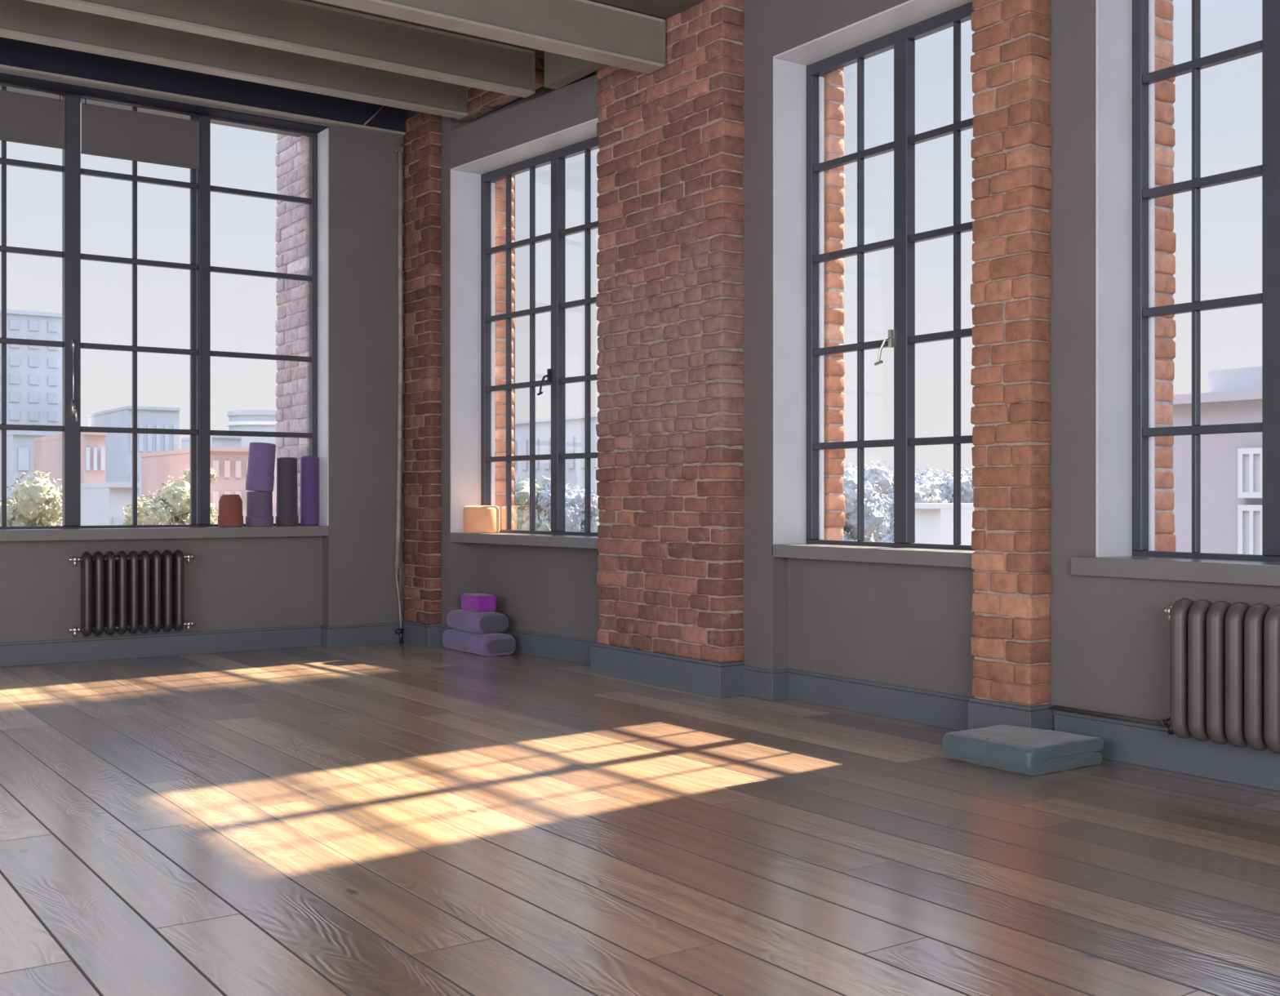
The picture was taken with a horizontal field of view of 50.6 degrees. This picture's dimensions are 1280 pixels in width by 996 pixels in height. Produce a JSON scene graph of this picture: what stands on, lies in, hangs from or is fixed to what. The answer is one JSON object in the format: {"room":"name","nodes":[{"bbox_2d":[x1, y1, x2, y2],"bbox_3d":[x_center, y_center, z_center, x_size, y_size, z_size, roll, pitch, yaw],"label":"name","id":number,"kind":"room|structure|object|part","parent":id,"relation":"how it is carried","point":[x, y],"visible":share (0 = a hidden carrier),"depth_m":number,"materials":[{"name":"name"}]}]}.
{"room":"exercise studio","nodes":[
{"label":"exercise studio","id":0,"kind":"room"},
{"bbox_2d":[0,70,413,642],"bbox_3d":[-5.974,-1.400,8.732,10.800,5.200,0.440,0,0,-35],"label":"wall","id":1,"kind":"structure","parent":0,"point":[345,576],"depth_m":10.96,"materials":[{"name":"grey paint"}]},
{"bbox_2d":[68,549,194,636],"bbox_3d":[-3.775,0.700,10.063,0.900,0.620,0.175,0,0,-35],"label":"radiator","id":2,"kind":"object","parent":1,"relation":"attached to","point":[144,581],"visible":1,"depth_m":10.01,"materials":[{"name":"metal"}]},
{"bbox_2d":[0,72,328,541],"bbox_3d":[-4.153,-1.340,9.897,3.840,3.290,0.275,0,0,-35],"label":"window","id":3,"kind":"structure","parent":1,"relation":"in","point":[200,268],"depth_m":10.44,"materials":[{"name":"metal"}]},
{"bbox_2d":[0,81,65,149],"bbox_3d":[-4.552,-2.760,9.661,0.835,0.417,0.027,0,0,-35],"label":"roller blind","id":4,"kind":"object","parent":3,"relation":"attached to","point":[24,118],"visible":1,"depth_m":9.77,"materials":[{"name":"fabric"}]},
{"bbox_3d":[-4.552,-2.561,9.660,0.835,0.018,0.016,0,0,-35],"label":"rail","id":5,"kind":"part","parent":4,"relation":"part of","materials":[{"name":"grey metal"}]},
{"bbox_3d":[-4.145,-0.860,9.920,0.035,0.601,0.067,0,0,-35],"label":"bolt handle","id":6,"kind":"part","parent":3,"relation":"part of","materials":[{"name":"metal"}]},
{"bbox_2d":[80,94,199,169],"bbox_3d":[-3.760,-2.753,10.213,0.864,0.432,0.027,0,0,-35],"label":"roller blind","id":7,"kind":"object","parent":3,"relation":"attached to","point":[105,131],"visible":1,"depth_m":10.20,"materials":[{"name":"fabric"}]},
{"bbox_3d":[-3.760,-2.546,10.212,0.864,0.018,0.016,0,0,-35],"label":"rail","id":8,"kind":"part","parent":7,"relation":"part of","materials":[{"name":"grey metal"}]},
{"bbox_3d":[-4.142,0.265,9.881,3.840,0.080,0.235,0,0,-35],"label":"sill","id":9,"kind":"part","parent":3,"relation":"part of","materials":[{"name":"grey paint"}]},
{"bbox_2d":[217,494,243,527],"bbox_3d":[-3.185,0.099,10.527,0.192,0.252,0.192,0,0,-35],"label":"foam roller","id":10,"kind":"object","parent":3,"relation":"on","point":[230,506],"visible":1,"depth_m":10.45,"materials":[{"name":"orange plastic"}]},
{"bbox_2d":[245,491,273,526],"bbox_3d":[-2.996,0.086,10.659,0.214,0.278,0.214,0,0,-35],"label":"yoga mat","id":11,"kind":"object","parent":3,"relation":"on","point":[259,504],"visible":0.99,"depth_m":10.57,"materials":[{"name":"purple plastic"}]},
{"bbox_2d":[245,442,275,491],"bbox_3d":[-2.988,-0.242,10.663,0.234,0.390,0.215,0,0,-20],"label":"yoga mat","id":12,"kind":"object","parent":11,"relation":"on","point":[261,456],"visible":0.98,"depth_m":10.58,"materials":[{"name":"purple plastic"}]},
{"bbox_2d":[275,457,298,526],"bbox_3d":[-2.813,-0.049,10.787,0.178,0.548,0.178,0,0,-35],"label":"yoga mat","id":13,"kind":"object","parent":3,"relation":"on","point":[286,467],"visible":1,"depth_m":10.72,"materials":[{"name":"grey plastic"}]},
{"bbox_2d":[300,455,319,525],"bbox_3d":[-2.658,-0.056,10.896,0.152,0.562,0.152,0,0,-35],"label":"yoga mat","id":14,"kind":"object","parent":3,"relation":"on","point":[309,464],"visible":0.98,"depth_m":10.83,"materials":[{"name":"plastic"}]},
{"bbox_2d":[0,622,402,666],"bbox_3d":[-6.039,1.115,8.493,9.820,0.170,0.158,0,0,-35],"label":"baseboard","id":15,"kind":"structure","parent":1,"relation":"attached to","point":[102,648],"depth_m":10.38,"materials":[{"name":"grey paint"}]},
{"bbox_2d":[0,36,405,136],"bbox_3d":[-5.986,-3.212,8.416,9.820,0.415,0.065,0,0,-35],"label":"beam","id":16,"kind":"structure","parent":1,"relation":"attached to","point":[15,55],"depth_m":10.21,"materials":[{"name":"black metal"}]},
{"bbox_2d":[275,133,309,523],"bbox_3d":[-2.852,-1.200,11.418,0.214,4.400,0.727,0,0,-35],"label":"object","id":17,"kind":"structure","parent":1,"relation":"attached to","point":[292,158],"depth_m":11.32,"materials":[{"name":"brick"}]},
{"bbox_2d":[363,105,384,125],"bbox_3d":[-2.161,-3.109,10.992,0.182,0.198,0.012,0,0,-35],"label":"wire","id":18,"kind":"object","parent":1,"relation":"attached to","point":[377,112],"visible":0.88,"depth_m":10.99,"materials":[{"name":"grey metal"}]},
{"bbox_2d":[393,134,404,643],"bbox_3d":[-1.991,-0.903,11.193,0.085,4.209,0.073,0,0,-35],"label":"pipe","id":19,"kind":"object","parent":1,"relation":"attached to","point":[399,149],"visible":1,"depth_m":11.18,"materials":[{"name":"metal"}]},
{"bbox_2d":[302,0,705,54],"bbox_3d":[-1.614,-3.380,2.837,11.200,0.660,15.100,0,0,-35],"label":"ceiling","id":20,"kind":"structure","parent":0,"point":[660,9],"depth_m":8.46,"materials":[{"name":"grey paint"}]},
{"bbox_2d":[0,0,469,119],"bbox_3d":[-5.437,-3.143,7.729,9.932,0.345,0.132,0,0,-35],"label":"ceiling beam","id":21,"kind":"structure","parent":20,"relation":"attached to","point":[24,20],"depth_m":9.44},
{"bbox_3d":[-1.371,-3.143,10.568,0.012,0.345,0.128,0,0,-35],"label":"plate","id":22,"kind":"part","parent":21,"relation":"part of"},
{"bbox_2d":[25,0,535,97],"bbox_3d":[-4.855,-3.040,6.886,9.922,0.300,0.142,0,0,-35],"label":"ceiling beam","id":23,"kind":"structure","parent":20,"relation":"attached to","point":[301,27],"depth_m":8.85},
{"bbox_3d":[-0.792,-3.040,9.722,0.012,0.300,0.138,0,0,-35],"label":"plate","id":24,"kind":"part","parent":23,"relation":"part of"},
{"bbox_2d":[313,0,665,74],"bbox_3d":[-4.013,-2.890,5.803,10.062,0.300,0.182,0,0,-35],"label":"ceiling beam","id":25,"kind":"structure","parent":20,"relation":"attached to","point":[583,29],"depth_m":8.16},
{"bbox_3d":[0.107,-2.890,8.679,0.012,0.300,0.178,0,0,-35],"label":"plate","id":26,"kind":"part","parent":25,"relation":"part of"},
{"bbox_2d":[449,70,599,639],"bbox_3d":[-0.634,-1.400,10.107,0.488,5.200,2.152,0,0,-40],"label":"wall","id":27,"kind":"structure","parent":0,"point":[544,589],"depth_m":10.14,"materials":[{"name":"grey paint"}]},
{"bbox_2d":[454,53,544,122],"bbox_3d":[-1.079,-3.205,10.245,0.150,0.434,1.213,0,0,-35],"label":"trim","id":28,"kind":"structure","parent":27,"relation":"attached to","point":[481,102],"depth_m":10.29,"materials":[{"name":"red brick"}]},
{"bbox_2d":[449,118,599,548],"bbox_3d":[-0.688,-1.135,10.071,0.359,2.970,2.137,0,0,-40],"label":"window","id":29,"kind":"structure","parent":27,"relation":"in","point":[473,250],"depth_m":10.56,"materials":[{"name":"metal"}]},
{"bbox_2d":[463,505,499,533],"bbox_3d":[-1.247,0.167,10.643,0.284,0.216,0.284,0,0,-35],"label":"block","id":30,"kind":"object","parent":29,"relation":"on","point":[477,518],"visible":1,"depth_m":10.52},
{"bbox_3d":[-0.716,0.312,10.050,0.289,0.075,2.134,0,0,-40],"label":"sill","id":31,"kind":"part","parent":29,"relation":"part of","materials":[{"name":"grey paint"}]},
{"bbox_3d":[-0.722,-0.871,10.170,0.112,0.199,0.048,0,0,11],"label":"handle","id":32,"kind":"part","parent":29,"relation":"part of","materials":[{"name":"black metal"}]},
{"bbox_2d":[544,51,607,89],"bbox_3d":[-0.431,-3.085,9.352,0.100,0.330,0.730,0,0,-35],"label":"ceiling beam","id":33,"kind":"structure","parent":27,"relation":"attached to","point":[560,70],"depth_m":9.43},
{"bbox_2d":[0,642,1279,995],"bbox_3d":[-1.670,1.275,2.828,10.900,0.150,14.950,0,0,-35],"label":"floor","id":34,"kind":"structure","parent":0,"point":[397,819],"depth_m":4.63,"materials":[{"name":"brown wood"}]},
{"bbox_2d":[442,628,515,656],"bbox_3d":[-1.254,1.120,10.550,0.300,0.166,0.730,0,0,-34],"label":"bolster","id":35,"kind":"object","parent":34,"relation":"on","point":[495,644],"visible":0.98,"depth_m":10.31,"materials":[{"name":"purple fabric"}]},
{"bbox_2d":[446,608,508,633],"bbox_3d":[-1.271,0.955,10.562,0.296,0.161,0.608,0,0,-32],"label":"bolster","id":36,"kind":"object","parent":35,"relation":"on","point":[484,622],"visible":0.99,"depth_m":10.35,"materials":[{"name":"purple fabric"}]},
{"bbox_2d":[461,592,496,612],"bbox_3d":[-1.258,0.813,10.537,0.171,0.126,0.310,0,0,-31],"label":"block","id":37,"kind":"object","parent":36,"relation":"on","point":[477,602],"visible":1,"depth_m":10.42,"materials":[{"name":"plastic"}]},
{"bbox_2d":[942,724,1103,775],"bbox_3d":[1.742,1.139,6.167,0.533,0.129,0.508,0,0,-35],"label":"folded blanket","id":38,"kind":"object","parent":34,"relation":"on","point":[1025,750],"visible":1,"depth_m":6.02,"materials":[{"name":"fabric"}]},
{"bbox_2d":[413,0,1279,731],"bbox_3d":[2.638,-1.400,5.761,0.678,5.200,14.838,0,0,-37],"label":"wall","id":39,"kind":"structure","parent":0,"point":[907,625],"depth_m":7.17,"materials":[{"name":"grey paint"}]},
{"bbox_2d":[401,111,442,648],"bbox_3d":[-1.789,-0.970,11.077,0.127,4.340,0.524,0,0,-35],"label":"brick pier","id":40,"kind":"object","parent":39,"relation":"attached to","point":[421,624],"visible":1,"depth_m":10.97,"materials":[{"name":"red brick"}]},
{"bbox_2d":[493,175,515,529],"bbox_3d":[-1.212,-1.050,11.187,0.194,4.100,0.412,0,0,-35],"label":"trim","id":41,"kind":"structure","parent":39,"relation":"attached to","point":[500,185],"depth_m":11.01,"materials":[{"name":"orange brick"}]},
{"bbox_2d":[590,0,746,697],"bbox_3d":[0.163,-0.931,8.771,0.230,4.261,1.433,0,0,-35],"label":"brick pier","id":42,"kind":"object","parent":39,"relation":"attached to","point":[670,357],"visible":0.98,"depth_m":8.54,"materials":[{"name":"red brick"}]},
{"bbox_2d":[820,67,845,540],"bbox_3d":[1.086,-1.050,8.377,0.146,4.100,0.412,0,0,-35],"label":"trim","id":43,"kind":"structure","parent":39,"relation":"attached to","point":[834,518],"depth_m":8.21,"materials":[{"name":"orange brick"}]},
{"bbox_2d":[440,624,1279,791],"bbox_3d":[2.671,1.105,5.426,0.370,0.190,13.836,0,0,-37],"label":"baseboard","id":44,"kind":"structure","parent":39,"relation":"attached to","point":[1148,745],"depth_m":7.03,"materials":[{"name":"grey paint"}]},
{"bbox_2d":[772,0,974,568],"bbox_3d":[1.377,-1.135,7.487,0.350,2.970,1.580,0,0,-35],"label":"window","id":45,"kind":"structure","parent":39,"relation":"in","point":[799,166],"depth_m":7.82,"materials":[{"name":"metal"}]},
{"bbox_3d":[1.349,0.312,7.466,0.280,0.075,1.580,0,0,-35],"label":"sill","id":46,"kind":"part","parent":45,"relation":"part of","materials":[{"name":"grey paint"}]},
{"bbox_3d":[1.365,-0.841,7.575,0.069,0.199,0.084,0,0,-35],"label":"handle","id":47,"kind":"part","parent":45,"relation":"part of","materials":[{"name":"metal"}]},
{"bbox_2d":[968,0,1053,731],"bbox_3d":[1.806,-0.930,6.601,0.179,4.260,0.388,0,0,-35],"label":"brick pier","id":48,"kind":"object","parent":39,"relation":"attached to","point":[1011,291],"visible":0.99,"depth_m":6.51,"materials":[{"name":"brick"}]},
{"bbox_2d":[1147,0,1176,551],"bbox_3d":[2.418,-1.050,6.721,0.237,4.100,0.412,0,0,-35],"label":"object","id":49,"kind":"structure","parent":39,"relation":"attached to","point":[1165,92],"depth_m":6.58,"materials":[{"name":"orange brick"}]},
{"bbox_2d":[1071,0,1279,586],"bbox_3d":[2.690,-1.130,5.738,0.400,2.980,1.770,0,0,-35],"label":"window","id":50,"kind":"structure","parent":39,"relation":"in","point":[1126,76],"depth_m":6.31,"materials":[{"name":"metal"}]},
{"bbox_3d":[2.661,0.318,5.718,0.330,0.085,1.770,0,0,-35],"label":"sill","id":51,"kind":"part","parent":50,"relation":"part of","materials":[{"name":"grey paint"}]},
{"bbox_2d":[1163,597,1279,753],"bbox_3d":[2.545,0.725,5.492,0.219,0.598,0.894,0,0,-35],"label":"radiator","id":52,"kind":"object","parent":39,"relation":"attached to","point":[1224,657],"visible":1,"depth_m":5.55,"materials":[{"name":"metal"}]},
{"bbox_2d":[1052,705,1166,726],"bbox_3d":[2.149,0.980,6.154,0.095,0.052,0.668,0,0,-27],"label":"pipe","id":53,"kind":"object","parent":52,"relation":"attached to","point":[1156,722],"visible":0.9,"depth_m":6.17,"materials":[{"name":"black metal"}]},
{"label":"outside","id":54,"kind":"structure","parent":0,"visible":0},
{"bbox_3d":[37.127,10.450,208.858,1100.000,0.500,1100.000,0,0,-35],"label":"ground","id":55,"kind":"structure","parent":54,"visible":0},
{"bbox_2d":[0,431,55,503],"bbox_3d":[-53.876,2.372,117.092,3.202,15.657,14.300,0,0,-35],"label":"building","id":56,"kind":"structure","parent":55,"relation":"on","point":[20,444],"depth_m":111.07,"materials":[{"name":"white concrete"}]},
{"bbox_2d":[0,308,62,434],"bbox_3d":[-89.486,-7.063,187.359,11.840,34.526,30.300,0,0,-35],"label":"building","id":57,"kind":"structure","parent":55,"relation":"on","point":[33,373],"depth_m":176.39,"materials":[{"name":"grey concrete"}]},
{"bbox_2d":[0,469,62,526],"bbox_3d":[-23.471,4.546,51.932,3.408,11.312,3.979,0,0,-43],"label":"tree","id":58,"kind":"object","parent":55,"relation":"on","point":[37,500],"visible":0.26,"depth_m":50.86,"materials":[{"name":"green plant"}]},
{"bbox_2d":[33,431,106,521],"bbox_3d":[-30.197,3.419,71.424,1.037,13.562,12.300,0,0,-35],"label":"building","id":59,"kind":"structure","parent":55,"relation":"on","point":[47,450],"depth_m":66.91,"materials":[{"name":"pink brick"}]},
{"bbox_2d":[57,481,140,525],"bbox_3d":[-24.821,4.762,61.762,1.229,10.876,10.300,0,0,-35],"label":"building","id":60,"kind":"structure","parent":55,"relation":"on","point":[101,503],"depth_m":58.02,"materials":[{"name":"white concrete"}]},
{"bbox_2d":[88,405,180,502],"bbox_3d":[-65.188,-0.474,173.833,6.282,21.348,20.300,0,0,-35],"label":"building","id":61,"kind":"structure","parent":55,"relation":"on","point":[118,446],"depth_m":166.41,"materials":[{"name":"grey concrete"}]},
{"bbox_2d":[120,475,190,524],"bbox_3d":[-19.242,4.640,54.825,3.289,11.124,3.538,0,0,-24],"label":"tree","id":62,"kind":"object","parent":55,"relation":"on","point":[173,508],"visible":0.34,"depth_m":53.83,"materials":[{"name":"green plant"}]},
{"bbox_2d":[180,466,218,524],"bbox_3d":[-20.128,4.352,61.762,1.732,11.698,2.454,0,0,27],"label":"tree","id":63,"kind":"object","parent":55,"relation":"on","point":[213,519],"visible":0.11,"depth_m":62.05,"materials":[{"name":"green plant"}]},
{"bbox_2d":[140,446,277,524],"bbox_3d":[-26.189,3.676,81.540,3.802,13.047,14.300,0,0,-35],"label":"building","id":64,"kind":"structure","parent":55,"relation":"on","point":[230,464],"depth_m":76.00,"materials":[{"name":"pink brick"}]},
{"bbox_2d":[181,435,242,448],"bbox_3d":[-42.672,2.057,134.671,2.902,16.286,10.300,0,0,-35],"label":"building","id":65,"kind":"structure","parent":55,"relation":"on","point":[215,441],"depth_m":130.84,"materials":[{"name":"white concrete"}]},
{"bbox_2d":[226,409,277,516],"bbox_3d":[-42.485,0.254,153.278,8.300,19.892,8.300,0,0,-35],"label":"building","id":66,"kind":"structure","parent":55,"relation":"on","point":[260,420],"depth_m":149.57,"materials":[{"name":"grey concrete"}]},
{"bbox_3d":[-42.485,-8.292,153.278,8.300,0.400,8.300,0,0,-35],"label":"cornice","id":67,"kind":"part","parent":66,"relation":"part of","materials":[{"name":"white concrete"}]},
{"bbox_2d":[515,473,569,530],"bbox_3d":[-4.903,4.489,66.486,3.896,11.425,3.657,0,0,-38],"label":"tree","id":68,"kind":"object","parent":55,"relation":"on","point":[522,487],"visible":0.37,"depth_m":65.58,"materials":[{"name":"green plant"}]},
{"bbox_2d":[515,413,599,522],"bbox_3d":[-1.900,1.717,120.376,15.300,16.966,17.816,0,0,-35],"label":"building","id":69,"kind":"structure","parent":55,"relation":"on","point":[575,425],"depth_m":113.70,"materials":[{"name":"grey concrete"}]},
{"bbox_2d":[536,479,599,532],"bbox_3d":[-3.108,4.655,63.507,3.668,11.095,3.366,0,0,-43],"label":"tree","id":70,"kind":"object","parent":55,"relation":"on","point":[575,499],"visible":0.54,"depth_m":62.73,"materials":[{"name":"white plant"}]},
{"bbox_2d":[843,467,889,541],"bbox_3d":[10.614,4.330,68.906,4.831,11.746,4.532,0,0,-30],"label":"tree","id":71,"kind":"object","parent":55,"relation":"on","point":[874,514],"visible":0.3,"depth_m":67.50,"materials":[{"name":"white plant"}]},
{"bbox_2d":[843,459,893,541],"bbox_3d":[15.689,3.788,92.671,5.553,12.831,5.920,0,0,-31],"label":"tree","id":72,"kind":"object","parent":55,"relation":"on","point":[883,478],"visible":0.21,"depth_m":91.50,"materials":[{"name":"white plant"}]},
{"bbox_2d":[884,471,919,502],"bbox_3d":[21.282,3.658,116.357,5.079,13.090,4.907,0,0,-35],"label":"tree","id":73,"kind":"object","parent":55,"relation":"on","point":[891,495],"visible":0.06,"depth_m":115.03,"materials":[{"name":"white plant"}]},
{"bbox_2d":[875,475,943,542],"bbox_3d":[13.246,4.533,64.894,4.134,11.339,4.152,0,0,-35],"label":"tree","id":74,"kind":"object","parent":55,"relation":"on","point":[926,491],"visible":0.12,"depth_m":64.60,"materials":[{"name":"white plant"}]},
{"bbox_2d":[915,502,974,545],"bbox_3d":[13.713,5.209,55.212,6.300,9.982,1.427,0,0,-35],"label":"building","id":75,"kind":"structure","parent":55,"relation":"on","point":[934,522],"depth_m":53.49,"materials":[{"name":"white concrete"}]},
{"bbox_2d":[915,466,974,503],"bbox_3d":[16.763,4.186,75.468,5.090,12.035,6.825,0,0,33],"label":"tree","id":76,"kind":"object","parent":55,"relation":"on","point":[966,489],"visible":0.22,"depth_m":74.24,"materials":[{"name":"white plant"}]},
{"bbox_2d":[934,469,963,480],"bbox_3d":[23.110,4.045,98.021,4.802,12.314,4.714,0,0,-35],"label":"tree","id":77,"kind":"object","parent":55,"relation":"on","point":[940,475],"visible":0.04,"depth_m":97.54,"materials":[{"name":"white plant"}]},
{"bbox_2d":[1173,366,1262,555],"bbox_3d":[17.064,3.756,31.198,12.300,12.888,3.287,0,0,-35],"label":"building","id":78,"kind":"structure","parent":55,"relation":"on","point":[1231,464],"depth_m":28.06,"materials":[{"name":"grey concrete"}]},
{"bbox_3d":[12.446,0.728,27.427,0.090,1.174,0.578,0,0,-35],"label":"pane","id":79,"kind":"part","parent":78,"relation":"part of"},
{"bbox_3d":[12.446,-0.505,27.427,0.090,1.010,0.578,0,0,-35],"label":"pane","id":80,"kind":"part","parent":78,"relation":"part of","materials":[{"name":"grey glass"}]}
]}

